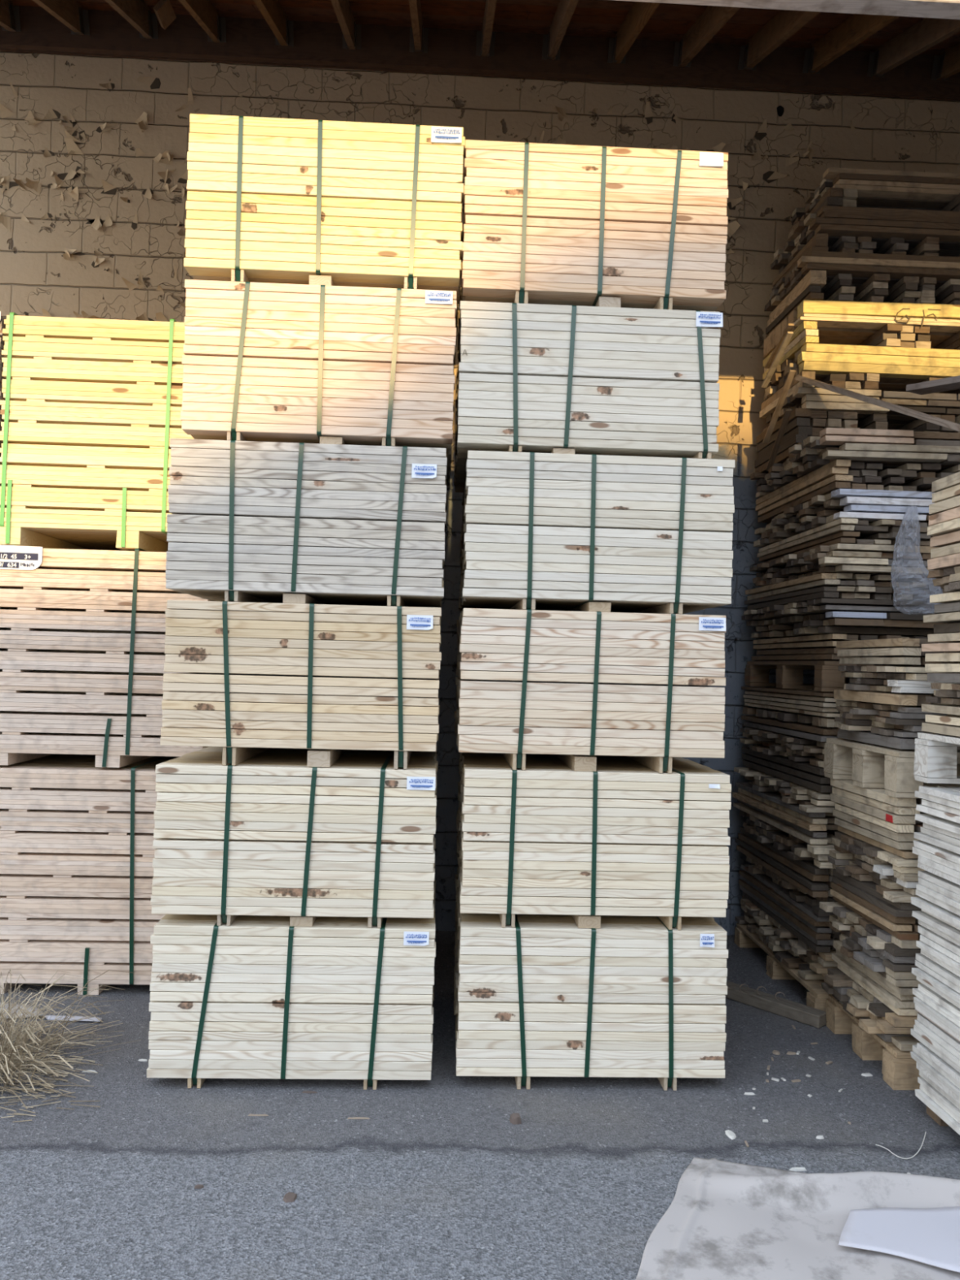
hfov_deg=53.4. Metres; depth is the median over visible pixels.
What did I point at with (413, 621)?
print
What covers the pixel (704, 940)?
label
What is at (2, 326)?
bundle
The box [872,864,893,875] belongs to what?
board
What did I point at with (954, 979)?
board
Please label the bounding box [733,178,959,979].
boards
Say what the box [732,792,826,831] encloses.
board
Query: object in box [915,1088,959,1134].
board
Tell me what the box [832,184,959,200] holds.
board
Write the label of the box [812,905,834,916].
board
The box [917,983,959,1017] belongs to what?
board
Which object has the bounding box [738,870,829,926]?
board
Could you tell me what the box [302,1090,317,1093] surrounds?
twig
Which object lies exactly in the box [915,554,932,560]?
board
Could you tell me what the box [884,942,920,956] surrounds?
board
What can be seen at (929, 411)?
board
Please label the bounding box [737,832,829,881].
board
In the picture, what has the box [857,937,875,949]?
board
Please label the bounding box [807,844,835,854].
board
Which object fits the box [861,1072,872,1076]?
paper
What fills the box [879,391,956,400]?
board
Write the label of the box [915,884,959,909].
board
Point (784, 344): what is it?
board
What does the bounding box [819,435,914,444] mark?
board
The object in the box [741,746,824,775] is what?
board
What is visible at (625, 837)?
bundle
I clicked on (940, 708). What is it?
board
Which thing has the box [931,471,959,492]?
board
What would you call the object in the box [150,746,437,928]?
bundle
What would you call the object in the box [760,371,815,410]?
board
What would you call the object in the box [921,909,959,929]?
board
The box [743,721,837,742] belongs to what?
board
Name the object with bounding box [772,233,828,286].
board
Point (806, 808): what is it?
board
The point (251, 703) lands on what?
bundle
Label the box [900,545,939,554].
board
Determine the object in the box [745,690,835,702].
board
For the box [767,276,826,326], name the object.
board
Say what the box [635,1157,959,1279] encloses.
tarp
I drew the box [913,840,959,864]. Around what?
board
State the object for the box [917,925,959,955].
board
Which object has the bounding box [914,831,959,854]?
board
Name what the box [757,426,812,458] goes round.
board
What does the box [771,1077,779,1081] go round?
chip
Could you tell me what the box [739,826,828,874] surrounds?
board
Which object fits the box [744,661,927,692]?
wooden pallet
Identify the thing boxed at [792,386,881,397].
board
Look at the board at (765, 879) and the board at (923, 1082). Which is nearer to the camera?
the board at (923, 1082)
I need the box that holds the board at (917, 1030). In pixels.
[913,1024,959,1066]
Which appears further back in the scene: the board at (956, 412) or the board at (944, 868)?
the board at (956, 412)
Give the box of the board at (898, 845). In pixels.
[834,817,914,849]
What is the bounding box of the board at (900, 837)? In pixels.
[832,808,919,841]
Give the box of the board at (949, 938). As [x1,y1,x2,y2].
[918,919,959,946]
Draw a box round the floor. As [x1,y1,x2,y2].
[0,930,959,1279]
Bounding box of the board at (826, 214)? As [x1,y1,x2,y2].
[820,210,959,223]
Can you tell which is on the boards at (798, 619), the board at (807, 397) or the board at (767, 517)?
the board at (767, 517)
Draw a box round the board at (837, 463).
[755,459,851,505]
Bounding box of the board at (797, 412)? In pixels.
[755,408,811,444]
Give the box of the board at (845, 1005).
[843,1003,853,1016]
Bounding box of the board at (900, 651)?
[836,647,921,657]
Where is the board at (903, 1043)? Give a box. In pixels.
[891,1035,920,1051]
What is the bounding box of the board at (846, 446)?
[839,443,959,454]
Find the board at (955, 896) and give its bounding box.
[918,877,959,902]
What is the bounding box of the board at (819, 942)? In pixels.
[739,884,833,945]
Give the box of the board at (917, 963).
[915,960,959,993]
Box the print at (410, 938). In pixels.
[405,933,426,943]
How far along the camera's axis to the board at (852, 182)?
5.20 m
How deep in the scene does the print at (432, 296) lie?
3.68 m
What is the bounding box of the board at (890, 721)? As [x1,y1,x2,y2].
[885,717,933,725]
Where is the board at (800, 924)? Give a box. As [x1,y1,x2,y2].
[738,879,831,939]
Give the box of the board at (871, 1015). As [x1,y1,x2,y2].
[869,1012,881,1018]
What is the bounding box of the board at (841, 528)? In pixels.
[757,524,854,557]
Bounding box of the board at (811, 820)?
[737,787,827,824]
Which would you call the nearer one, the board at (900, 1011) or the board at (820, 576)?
the board at (900, 1011)
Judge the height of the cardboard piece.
0.010 m
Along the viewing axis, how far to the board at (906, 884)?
3.75 m
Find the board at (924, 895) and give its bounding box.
[915,888,959,915]
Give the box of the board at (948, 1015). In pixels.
[912,987,959,1026]
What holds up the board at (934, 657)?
on the board at (928, 667)
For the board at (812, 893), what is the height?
0.029 m
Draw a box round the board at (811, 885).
[735,838,828,890]
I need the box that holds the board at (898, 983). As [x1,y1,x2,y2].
[885,973,921,986]
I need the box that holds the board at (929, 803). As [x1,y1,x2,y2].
[921,799,959,815]
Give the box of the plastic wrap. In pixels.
[891,506,942,613]
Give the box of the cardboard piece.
[838,1206,959,1272]
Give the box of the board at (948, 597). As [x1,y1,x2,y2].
[929,591,959,603]
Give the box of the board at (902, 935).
[833,896,918,940]
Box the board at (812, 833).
[737,799,826,837]
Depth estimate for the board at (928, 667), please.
3.50 m
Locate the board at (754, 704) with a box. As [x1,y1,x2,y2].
[744,702,839,717]
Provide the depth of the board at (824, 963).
4.56 m
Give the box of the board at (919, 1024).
[914,1019,959,1059]
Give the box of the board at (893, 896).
[883,891,919,902]
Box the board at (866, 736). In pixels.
[837,728,915,749]
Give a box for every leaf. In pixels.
[194,1184,204,1188]
[724,1129,736,1139]
[772,1049,779,1054]
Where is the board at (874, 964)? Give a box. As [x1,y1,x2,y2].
[863,958,885,972]
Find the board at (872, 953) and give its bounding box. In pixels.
[862,947,879,956]
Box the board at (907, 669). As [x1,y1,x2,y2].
[896,666,959,673]
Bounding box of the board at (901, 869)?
[892,864,925,873]
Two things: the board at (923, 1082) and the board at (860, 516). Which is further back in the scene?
the board at (860, 516)
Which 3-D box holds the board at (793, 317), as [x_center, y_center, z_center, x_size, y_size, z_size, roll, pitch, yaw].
[2.307,-1.760,5.365,1.145,0.108,0.091,2,-1,-2]
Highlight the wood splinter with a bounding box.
[44,1014,102,1022]
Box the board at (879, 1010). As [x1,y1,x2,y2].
[868,1003,895,1017]
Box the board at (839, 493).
[831,488,935,499]
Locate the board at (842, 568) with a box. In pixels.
[835,564,902,573]
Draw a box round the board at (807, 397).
[800,394,879,404]
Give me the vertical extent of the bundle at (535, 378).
0.582 m
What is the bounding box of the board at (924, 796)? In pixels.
[914,791,959,809]
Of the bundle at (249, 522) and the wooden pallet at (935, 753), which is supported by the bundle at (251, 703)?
the bundle at (249, 522)
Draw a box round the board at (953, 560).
[927,553,959,569]
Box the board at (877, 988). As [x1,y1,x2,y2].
[831,953,915,1008]
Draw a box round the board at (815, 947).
[742,891,830,951]
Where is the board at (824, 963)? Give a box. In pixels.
[817,956,837,966]
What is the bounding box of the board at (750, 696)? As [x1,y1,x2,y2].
[742,694,839,706]
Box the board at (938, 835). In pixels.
[920,826,959,846]
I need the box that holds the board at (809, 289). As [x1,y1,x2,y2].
[765,285,821,334]
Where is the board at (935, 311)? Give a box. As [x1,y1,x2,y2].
[797,299,959,326]
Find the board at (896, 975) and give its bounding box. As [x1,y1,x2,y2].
[885,966,916,979]
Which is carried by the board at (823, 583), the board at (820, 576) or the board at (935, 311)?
the board at (820, 576)
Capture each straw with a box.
[82,1070,96,1072]
[137,1058,147,1061]
[248,1113,268,1115]
[346,1116,369,1119]
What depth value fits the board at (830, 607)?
4.59 m
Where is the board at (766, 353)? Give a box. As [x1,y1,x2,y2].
[763,336,771,357]
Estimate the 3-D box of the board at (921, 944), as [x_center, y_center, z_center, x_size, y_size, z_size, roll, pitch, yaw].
[1.686,1.126,3.174,0.076,0.022,0.807,2,-1,-3]
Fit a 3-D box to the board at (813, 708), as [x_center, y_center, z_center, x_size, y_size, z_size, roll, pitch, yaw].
[1.648,0.348,5.150,0.075,0.023,1.179,2,-2,-2]
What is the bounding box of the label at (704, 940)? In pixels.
[701,936,714,944]
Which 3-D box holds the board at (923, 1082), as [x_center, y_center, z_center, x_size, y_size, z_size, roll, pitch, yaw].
[1.686,1.627,3.160,0.076,0.021,0.801,2,-2,-2]
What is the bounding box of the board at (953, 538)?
[929,530,959,547]
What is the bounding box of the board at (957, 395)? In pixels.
[955,393,959,401]
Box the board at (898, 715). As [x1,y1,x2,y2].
[889,711,947,719]
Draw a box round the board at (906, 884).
[896,878,919,888]
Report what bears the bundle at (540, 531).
on the bundle at (568, 709)
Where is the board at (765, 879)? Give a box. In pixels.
[741,863,830,921]
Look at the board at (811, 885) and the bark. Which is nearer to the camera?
the bark
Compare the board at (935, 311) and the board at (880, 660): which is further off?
the board at (935, 311)
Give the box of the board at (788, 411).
[765,408,791,470]
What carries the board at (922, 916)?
on the board at (949, 938)
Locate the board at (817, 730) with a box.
[741,715,837,735]
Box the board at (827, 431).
[819,427,913,438]
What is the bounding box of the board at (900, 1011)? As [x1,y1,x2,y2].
[837,963,918,1016]
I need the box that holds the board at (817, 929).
[739,874,831,933]
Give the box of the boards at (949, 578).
[925,566,959,716]
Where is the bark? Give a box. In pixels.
[786,1051,796,1054]
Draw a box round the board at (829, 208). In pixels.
[817,205,959,217]
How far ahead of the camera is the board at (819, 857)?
4.52 m
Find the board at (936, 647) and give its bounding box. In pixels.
[921,642,959,652]
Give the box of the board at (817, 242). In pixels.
[773,239,827,287]
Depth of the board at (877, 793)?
3.99 m
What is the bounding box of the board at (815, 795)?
[811,792,832,799]
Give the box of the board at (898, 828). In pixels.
[834,803,914,832]
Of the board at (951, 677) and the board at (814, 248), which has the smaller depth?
the board at (951, 677)
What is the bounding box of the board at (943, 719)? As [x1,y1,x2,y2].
[925,714,959,725]
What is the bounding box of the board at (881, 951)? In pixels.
[875,949,885,956]
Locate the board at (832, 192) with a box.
[786,187,842,242]
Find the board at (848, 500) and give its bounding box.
[840,496,934,506]
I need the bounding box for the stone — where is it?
[509,1112,521,1124]
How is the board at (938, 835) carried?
on the board at (918, 835)
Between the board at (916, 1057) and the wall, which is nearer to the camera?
the board at (916, 1057)
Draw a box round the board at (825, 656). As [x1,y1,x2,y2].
[751,653,845,660]
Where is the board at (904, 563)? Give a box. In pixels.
[882,559,927,567]
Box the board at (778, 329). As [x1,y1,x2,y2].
[774,323,934,348]
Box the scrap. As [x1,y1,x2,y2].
[0,1002,46,1018]
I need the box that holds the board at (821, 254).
[806,250,959,262]
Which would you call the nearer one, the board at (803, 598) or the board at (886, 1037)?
the board at (886, 1037)
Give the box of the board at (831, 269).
[801,262,959,280]
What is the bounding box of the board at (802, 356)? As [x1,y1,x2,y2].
[797,351,959,368]
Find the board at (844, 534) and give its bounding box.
[759,531,860,561]
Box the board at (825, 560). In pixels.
[817,556,888,565]
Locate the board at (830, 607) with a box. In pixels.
[819,604,942,613]
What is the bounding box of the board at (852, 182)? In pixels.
[835,178,959,190]
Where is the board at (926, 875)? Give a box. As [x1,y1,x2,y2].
[918,870,959,894]
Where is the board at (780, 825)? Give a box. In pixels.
[733,802,827,844]
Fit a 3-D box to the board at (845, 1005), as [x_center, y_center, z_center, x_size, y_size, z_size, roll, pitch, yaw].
[2.038,1.615,4.161,0.894,0.026,0.087,2,-1,-3]
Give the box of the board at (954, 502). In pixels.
[928,495,959,514]
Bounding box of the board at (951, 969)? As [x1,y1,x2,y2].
[920,948,959,977]
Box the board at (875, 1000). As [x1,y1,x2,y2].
[873,996,882,1003]
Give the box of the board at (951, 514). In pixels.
[928,506,959,525]
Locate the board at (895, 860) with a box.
[888,856,918,866]
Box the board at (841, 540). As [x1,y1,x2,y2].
[761,537,855,563]
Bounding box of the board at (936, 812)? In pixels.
[915,804,959,823]
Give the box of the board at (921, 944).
[915,941,959,971]
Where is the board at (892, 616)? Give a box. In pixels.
[881,613,934,621]
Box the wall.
[0,48,959,934]
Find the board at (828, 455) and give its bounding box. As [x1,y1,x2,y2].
[822,449,947,462]
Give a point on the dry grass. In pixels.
(11, 1051)
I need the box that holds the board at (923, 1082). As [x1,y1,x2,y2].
[917,1076,959,1118]
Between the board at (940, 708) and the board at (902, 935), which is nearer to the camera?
the board at (940, 708)
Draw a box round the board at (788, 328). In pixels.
[764,323,794,368]
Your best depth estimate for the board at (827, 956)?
4.57 m
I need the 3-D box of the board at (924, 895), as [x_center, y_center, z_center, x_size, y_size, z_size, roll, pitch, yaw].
[1.697,0.939,3.182,0.083,0.021,0.815,2,-1,-3]
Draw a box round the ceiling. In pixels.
[0,0,959,98]
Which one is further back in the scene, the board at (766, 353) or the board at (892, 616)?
the board at (766, 353)
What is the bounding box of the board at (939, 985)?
[911,968,959,1004]
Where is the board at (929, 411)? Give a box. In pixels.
[885,406,945,415]
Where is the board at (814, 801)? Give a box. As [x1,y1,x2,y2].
[810,798,837,805]
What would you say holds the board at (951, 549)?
on the board at (953, 560)
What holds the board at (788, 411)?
on the boards at (798, 619)
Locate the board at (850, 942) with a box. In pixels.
[845,937,862,949]
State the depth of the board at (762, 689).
4.97 m
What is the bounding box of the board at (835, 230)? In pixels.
[814,223,959,242]
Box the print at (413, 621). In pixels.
[408,617,431,626]
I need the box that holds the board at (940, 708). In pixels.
[921,703,959,715]
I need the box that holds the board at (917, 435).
[910,431,959,440]
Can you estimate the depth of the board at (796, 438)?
5.30 m
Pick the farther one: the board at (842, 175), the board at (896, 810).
the board at (842, 175)
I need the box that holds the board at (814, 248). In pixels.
[769,246,828,293]
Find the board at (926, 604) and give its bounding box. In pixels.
[917,601,944,607]
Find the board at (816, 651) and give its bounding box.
[756,648,848,654]
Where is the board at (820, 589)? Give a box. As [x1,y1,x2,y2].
[744,586,839,604]
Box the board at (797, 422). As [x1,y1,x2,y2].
[756,417,809,452]
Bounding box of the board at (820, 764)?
[817,760,823,767]
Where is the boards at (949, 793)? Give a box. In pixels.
[915,786,959,1103]
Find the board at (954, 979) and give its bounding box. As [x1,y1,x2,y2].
[915,953,959,987]
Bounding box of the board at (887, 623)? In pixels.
[877,619,946,628]
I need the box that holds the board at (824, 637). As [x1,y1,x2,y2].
[752,634,846,644]
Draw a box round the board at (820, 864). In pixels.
[813,859,833,868]
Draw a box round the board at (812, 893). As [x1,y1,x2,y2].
[736,844,827,897]
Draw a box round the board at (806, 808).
[799,804,835,812]
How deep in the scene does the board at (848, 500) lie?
4.62 m
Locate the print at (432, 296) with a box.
[427,292,450,301]
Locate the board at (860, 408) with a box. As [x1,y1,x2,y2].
[801,401,889,414]
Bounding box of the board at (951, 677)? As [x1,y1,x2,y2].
[927,673,959,682]
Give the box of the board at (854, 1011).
[846,1003,869,1017]
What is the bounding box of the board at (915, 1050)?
[912,1044,959,1088]
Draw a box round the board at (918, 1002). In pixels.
[913,996,959,1035]
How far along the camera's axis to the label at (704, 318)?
3.74 m
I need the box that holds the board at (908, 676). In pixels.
[906,673,927,679]
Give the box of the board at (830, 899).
[827,896,837,902]
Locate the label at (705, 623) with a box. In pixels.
[701,618,723,628]
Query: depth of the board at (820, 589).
5.05 m
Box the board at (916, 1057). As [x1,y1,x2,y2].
[910,1051,959,1097]
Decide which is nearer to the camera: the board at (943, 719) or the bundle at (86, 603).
the board at (943, 719)
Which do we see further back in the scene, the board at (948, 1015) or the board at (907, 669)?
the board at (907, 669)
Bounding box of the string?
[875,1131,926,1159]
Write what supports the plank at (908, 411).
on the boards at (798, 619)
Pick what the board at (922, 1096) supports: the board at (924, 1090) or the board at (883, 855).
the board at (924, 1090)
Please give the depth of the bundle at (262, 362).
3.67 m
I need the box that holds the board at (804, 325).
[763,320,817,366]
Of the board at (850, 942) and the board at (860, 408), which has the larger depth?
the board at (860, 408)
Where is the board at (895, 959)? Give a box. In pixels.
[884,951,915,963]
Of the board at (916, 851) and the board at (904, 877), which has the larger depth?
the board at (904, 877)
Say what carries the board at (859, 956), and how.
on the boards at (854, 857)
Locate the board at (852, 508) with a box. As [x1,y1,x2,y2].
[843,504,933,515]
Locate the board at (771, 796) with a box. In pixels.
[735,782,825,817]
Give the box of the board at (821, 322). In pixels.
[793,316,959,333]
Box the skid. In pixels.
[926,1106,949,1126]
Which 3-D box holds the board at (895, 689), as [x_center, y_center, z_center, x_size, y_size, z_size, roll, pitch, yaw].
[2.097,0.210,3.825,0.884,0.024,0.080,2,-1,-2]
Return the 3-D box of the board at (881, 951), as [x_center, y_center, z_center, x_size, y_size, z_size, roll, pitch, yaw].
[2.065,1.271,3.897,0.886,0.024,0.079,1,-1,-2]
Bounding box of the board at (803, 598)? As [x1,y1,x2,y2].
[746,591,839,609]
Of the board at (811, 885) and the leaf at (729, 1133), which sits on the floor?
the leaf at (729, 1133)
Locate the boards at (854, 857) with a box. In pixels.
[819,638,959,1013]
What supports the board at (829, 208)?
on the board at (826, 214)
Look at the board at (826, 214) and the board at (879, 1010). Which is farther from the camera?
the board at (826, 214)
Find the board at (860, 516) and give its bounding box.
[833,511,926,522]
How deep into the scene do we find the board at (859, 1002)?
4.03 m
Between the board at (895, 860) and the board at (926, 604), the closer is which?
the board at (895, 860)
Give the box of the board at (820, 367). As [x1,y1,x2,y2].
[798,360,959,379]
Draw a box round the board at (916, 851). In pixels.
[912,846,959,871]
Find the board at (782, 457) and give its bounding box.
[755,442,801,472]
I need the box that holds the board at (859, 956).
[853,951,879,964]
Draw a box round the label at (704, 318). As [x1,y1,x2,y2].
[698,313,720,324]
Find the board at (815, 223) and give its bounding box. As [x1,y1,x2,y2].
[808,217,959,230]
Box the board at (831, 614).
[825,611,886,618]
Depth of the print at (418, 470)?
3.67 m
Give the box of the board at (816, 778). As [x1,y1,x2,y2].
[742,753,830,783]
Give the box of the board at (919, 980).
[916,976,959,1008]
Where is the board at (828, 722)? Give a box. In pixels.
[821,718,844,727]
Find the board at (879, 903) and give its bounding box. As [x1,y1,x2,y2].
[831,875,916,917]
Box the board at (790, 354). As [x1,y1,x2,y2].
[762,336,818,379]
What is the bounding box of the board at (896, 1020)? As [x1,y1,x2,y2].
[884,1012,917,1026]
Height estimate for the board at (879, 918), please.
0.023 m
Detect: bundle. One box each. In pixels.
[0,311,6,486]
[0,312,193,551]
[0,545,239,767]
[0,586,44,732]
[0,753,179,995]
[146,876,435,1089]
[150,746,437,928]
[160,600,441,768]
[165,438,447,608]
[180,279,457,489]
[183,113,465,364]
[453,301,723,492]
[453,867,728,1090]
[454,608,726,773]
[456,752,731,929]
[457,139,728,359]
[458,450,734,613]
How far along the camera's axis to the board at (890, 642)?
3.99 m
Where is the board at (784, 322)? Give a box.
[781,316,943,346]
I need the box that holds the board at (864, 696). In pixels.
[834,689,917,705]
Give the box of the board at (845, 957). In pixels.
[835,949,915,999]
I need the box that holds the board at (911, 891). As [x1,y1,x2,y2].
[903,886,916,895]
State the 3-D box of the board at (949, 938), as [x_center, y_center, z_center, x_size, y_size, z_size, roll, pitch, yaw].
[1.700,1.044,3.177,0.081,0.023,0.811,2,-1,-3]
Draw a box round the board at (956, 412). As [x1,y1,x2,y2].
[940,408,959,417]
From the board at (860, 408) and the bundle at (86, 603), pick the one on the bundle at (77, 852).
the bundle at (86, 603)
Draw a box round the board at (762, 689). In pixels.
[741,686,834,697]
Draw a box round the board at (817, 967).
[808,963,837,973]
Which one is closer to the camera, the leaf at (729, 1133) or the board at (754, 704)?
the leaf at (729, 1133)
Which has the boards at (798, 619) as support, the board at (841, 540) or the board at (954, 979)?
the board at (841, 540)
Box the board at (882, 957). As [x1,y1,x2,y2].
[880,953,888,959]
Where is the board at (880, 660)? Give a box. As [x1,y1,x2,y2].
[839,657,920,665]
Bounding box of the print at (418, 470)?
[413,466,435,475]
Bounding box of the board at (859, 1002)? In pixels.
[849,995,874,1008]
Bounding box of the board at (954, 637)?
[927,632,959,642]
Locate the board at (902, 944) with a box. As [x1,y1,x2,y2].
[891,935,920,948]
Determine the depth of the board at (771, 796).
5.07 m
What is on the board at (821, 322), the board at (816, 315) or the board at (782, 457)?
the board at (816, 315)
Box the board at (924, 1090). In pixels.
[919,1084,959,1124]
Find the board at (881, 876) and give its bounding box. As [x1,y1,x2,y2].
[880,874,887,879]
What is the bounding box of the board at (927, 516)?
[920,515,931,523]
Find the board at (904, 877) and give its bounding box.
[893,870,919,881]
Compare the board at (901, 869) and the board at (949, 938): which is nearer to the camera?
the board at (949, 938)
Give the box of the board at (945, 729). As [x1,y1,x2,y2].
[921,722,959,736]
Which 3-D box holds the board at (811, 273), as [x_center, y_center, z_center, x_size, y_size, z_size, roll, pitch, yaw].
[1.809,-1.963,5.467,0.088,0.034,0.670,2,-1,-2]
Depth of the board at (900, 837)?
3.96 m
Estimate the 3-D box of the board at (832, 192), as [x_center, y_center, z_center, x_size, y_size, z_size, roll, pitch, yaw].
[1.916,-2.414,5.495,0.071,0.048,0.668,2,-1,-2]
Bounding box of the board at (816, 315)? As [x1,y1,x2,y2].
[800,313,959,323]
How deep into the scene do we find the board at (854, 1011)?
4.01 m
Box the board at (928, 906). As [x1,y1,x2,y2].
[911,897,959,928]
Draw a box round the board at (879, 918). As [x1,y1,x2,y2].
[830,888,911,931]
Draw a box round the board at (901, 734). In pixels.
[893,731,933,737]
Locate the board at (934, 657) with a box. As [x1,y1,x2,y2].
[924,653,959,662]
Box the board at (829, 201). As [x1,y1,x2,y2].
[791,196,843,241]
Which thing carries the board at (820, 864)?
on the board at (809, 865)
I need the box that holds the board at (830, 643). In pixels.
[752,640,839,648]
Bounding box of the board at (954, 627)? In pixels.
[933,622,959,633]
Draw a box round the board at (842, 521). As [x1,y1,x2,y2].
[759,518,857,552]
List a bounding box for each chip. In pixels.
[282,1191,297,1202]
[743,1092,755,1095]
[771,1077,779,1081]
[789,1167,806,1171]
[791,1079,800,1082]
[816,1135,824,1139]
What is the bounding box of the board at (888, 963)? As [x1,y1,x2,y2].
[882,959,919,971]
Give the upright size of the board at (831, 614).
0.026 m
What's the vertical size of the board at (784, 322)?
0.108 m
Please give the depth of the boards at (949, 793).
3.42 m
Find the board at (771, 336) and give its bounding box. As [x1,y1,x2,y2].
[768,328,775,351]
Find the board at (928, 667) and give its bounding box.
[924,663,959,671]
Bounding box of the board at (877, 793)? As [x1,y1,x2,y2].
[830,777,916,806]
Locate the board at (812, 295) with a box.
[765,292,823,337]
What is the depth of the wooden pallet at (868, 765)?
4.04 m
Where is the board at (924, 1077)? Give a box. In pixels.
[919,1071,959,1109]
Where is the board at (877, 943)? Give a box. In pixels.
[866,936,892,949]
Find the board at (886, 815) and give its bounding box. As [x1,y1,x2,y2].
[830,793,915,824]
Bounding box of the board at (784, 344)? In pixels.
[761,331,793,387]
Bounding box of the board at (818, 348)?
[800,342,959,358]
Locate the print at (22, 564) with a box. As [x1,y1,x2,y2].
[20,562,34,567]
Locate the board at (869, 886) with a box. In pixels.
[832,868,921,910]
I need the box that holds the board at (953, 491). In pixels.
[932,484,959,502]
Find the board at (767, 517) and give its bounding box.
[757,481,850,522]
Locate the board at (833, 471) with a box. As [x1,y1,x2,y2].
[755,466,848,511]
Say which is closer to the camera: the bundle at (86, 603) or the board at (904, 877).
the board at (904, 877)
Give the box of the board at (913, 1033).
[910,1028,959,1072]
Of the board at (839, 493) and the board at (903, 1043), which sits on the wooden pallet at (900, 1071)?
the board at (903, 1043)
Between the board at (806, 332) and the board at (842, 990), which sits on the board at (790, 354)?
the board at (806, 332)
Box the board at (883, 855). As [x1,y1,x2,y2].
[876,850,898,861]
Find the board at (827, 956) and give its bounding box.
[817,950,835,960]
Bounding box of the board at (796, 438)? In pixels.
[754,434,807,467]
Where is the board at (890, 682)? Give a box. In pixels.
[887,680,959,687]
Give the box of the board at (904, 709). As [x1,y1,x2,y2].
[897,706,938,713]
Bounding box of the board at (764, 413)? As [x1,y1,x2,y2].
[759,381,814,418]
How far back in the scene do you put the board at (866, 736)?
3.97 m
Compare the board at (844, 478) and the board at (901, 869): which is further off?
the board at (844, 478)
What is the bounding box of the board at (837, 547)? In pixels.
[830,543,906,552]
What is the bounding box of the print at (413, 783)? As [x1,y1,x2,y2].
[408,778,433,787]
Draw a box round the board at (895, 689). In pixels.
[891,686,959,693]
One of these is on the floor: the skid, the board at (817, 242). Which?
the skid
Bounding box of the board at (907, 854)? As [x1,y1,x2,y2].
[837,825,918,858]
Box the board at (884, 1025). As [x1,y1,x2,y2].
[876,1019,913,1034]
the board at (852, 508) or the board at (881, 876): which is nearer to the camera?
the board at (881, 876)
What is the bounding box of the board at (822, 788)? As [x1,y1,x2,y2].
[742,760,834,792]
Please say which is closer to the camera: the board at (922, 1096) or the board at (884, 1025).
the board at (922, 1096)
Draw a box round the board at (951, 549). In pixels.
[930,542,959,558]
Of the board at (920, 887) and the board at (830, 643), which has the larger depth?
the board at (830, 643)
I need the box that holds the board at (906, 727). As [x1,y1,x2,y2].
[903,724,927,732]
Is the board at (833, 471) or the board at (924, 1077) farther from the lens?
the board at (833, 471)
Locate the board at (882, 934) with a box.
[875,929,892,942]
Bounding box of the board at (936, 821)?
[915,813,959,834]
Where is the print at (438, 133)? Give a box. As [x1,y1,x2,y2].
[433,128,460,139]
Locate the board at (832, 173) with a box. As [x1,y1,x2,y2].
[822,167,959,179]
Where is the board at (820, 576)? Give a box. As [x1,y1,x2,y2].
[745,573,838,595]
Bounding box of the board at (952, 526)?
[927,517,959,535]
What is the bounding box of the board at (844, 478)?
[757,475,853,515]
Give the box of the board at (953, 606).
[933,601,959,613]
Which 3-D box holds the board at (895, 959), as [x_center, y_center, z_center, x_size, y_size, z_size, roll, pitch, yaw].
[2.066,1.269,3.805,0.888,0.025,0.085,2,-1,-2]
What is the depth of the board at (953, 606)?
3.51 m
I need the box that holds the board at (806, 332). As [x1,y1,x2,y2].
[764,328,818,372]
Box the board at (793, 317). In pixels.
[787,310,956,341]
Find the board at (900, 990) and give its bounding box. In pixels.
[833,946,915,995]
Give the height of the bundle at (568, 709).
0.621 m
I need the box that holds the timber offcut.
[724,980,826,1028]
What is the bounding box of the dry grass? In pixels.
[0,968,140,1122]
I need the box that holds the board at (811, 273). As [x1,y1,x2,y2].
[768,270,826,318]
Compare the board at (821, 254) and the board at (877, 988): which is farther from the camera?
the board at (821, 254)
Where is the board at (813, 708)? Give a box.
[744,698,838,711]
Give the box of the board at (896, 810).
[831,786,919,814]
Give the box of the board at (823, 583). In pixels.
[746,578,839,599]
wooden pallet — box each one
[734,923,828,1011]
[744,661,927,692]
[823,737,959,798]
[826,994,920,1089]
[913,732,959,783]
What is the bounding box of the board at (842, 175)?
[832,173,959,186]
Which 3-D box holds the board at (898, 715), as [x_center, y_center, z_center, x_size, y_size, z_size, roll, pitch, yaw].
[2.094,0.312,3.822,0.884,0.021,0.088,2,-1,-2]
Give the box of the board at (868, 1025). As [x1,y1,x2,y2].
[858,1018,884,1033]
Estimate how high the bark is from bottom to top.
0.007 m
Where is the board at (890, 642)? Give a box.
[835,638,919,648]
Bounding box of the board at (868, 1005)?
[866,1003,876,1016]
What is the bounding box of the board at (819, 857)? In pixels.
[811,853,830,861]
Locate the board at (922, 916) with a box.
[911,911,959,941]
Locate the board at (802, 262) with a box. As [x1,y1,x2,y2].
[796,256,959,270]
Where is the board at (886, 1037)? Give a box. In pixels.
[875,1033,913,1041]
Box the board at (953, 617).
[923,612,959,622]
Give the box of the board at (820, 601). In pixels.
[814,598,923,607]
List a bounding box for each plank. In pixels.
[795,374,959,431]
[906,375,959,395]
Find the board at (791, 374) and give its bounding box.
[762,369,795,443]
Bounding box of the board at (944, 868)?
[917,855,959,879]
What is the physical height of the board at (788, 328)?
0.120 m
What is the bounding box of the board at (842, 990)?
[832,986,854,995]
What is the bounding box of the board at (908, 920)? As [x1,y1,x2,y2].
[831,882,915,924]
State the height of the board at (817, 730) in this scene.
0.025 m

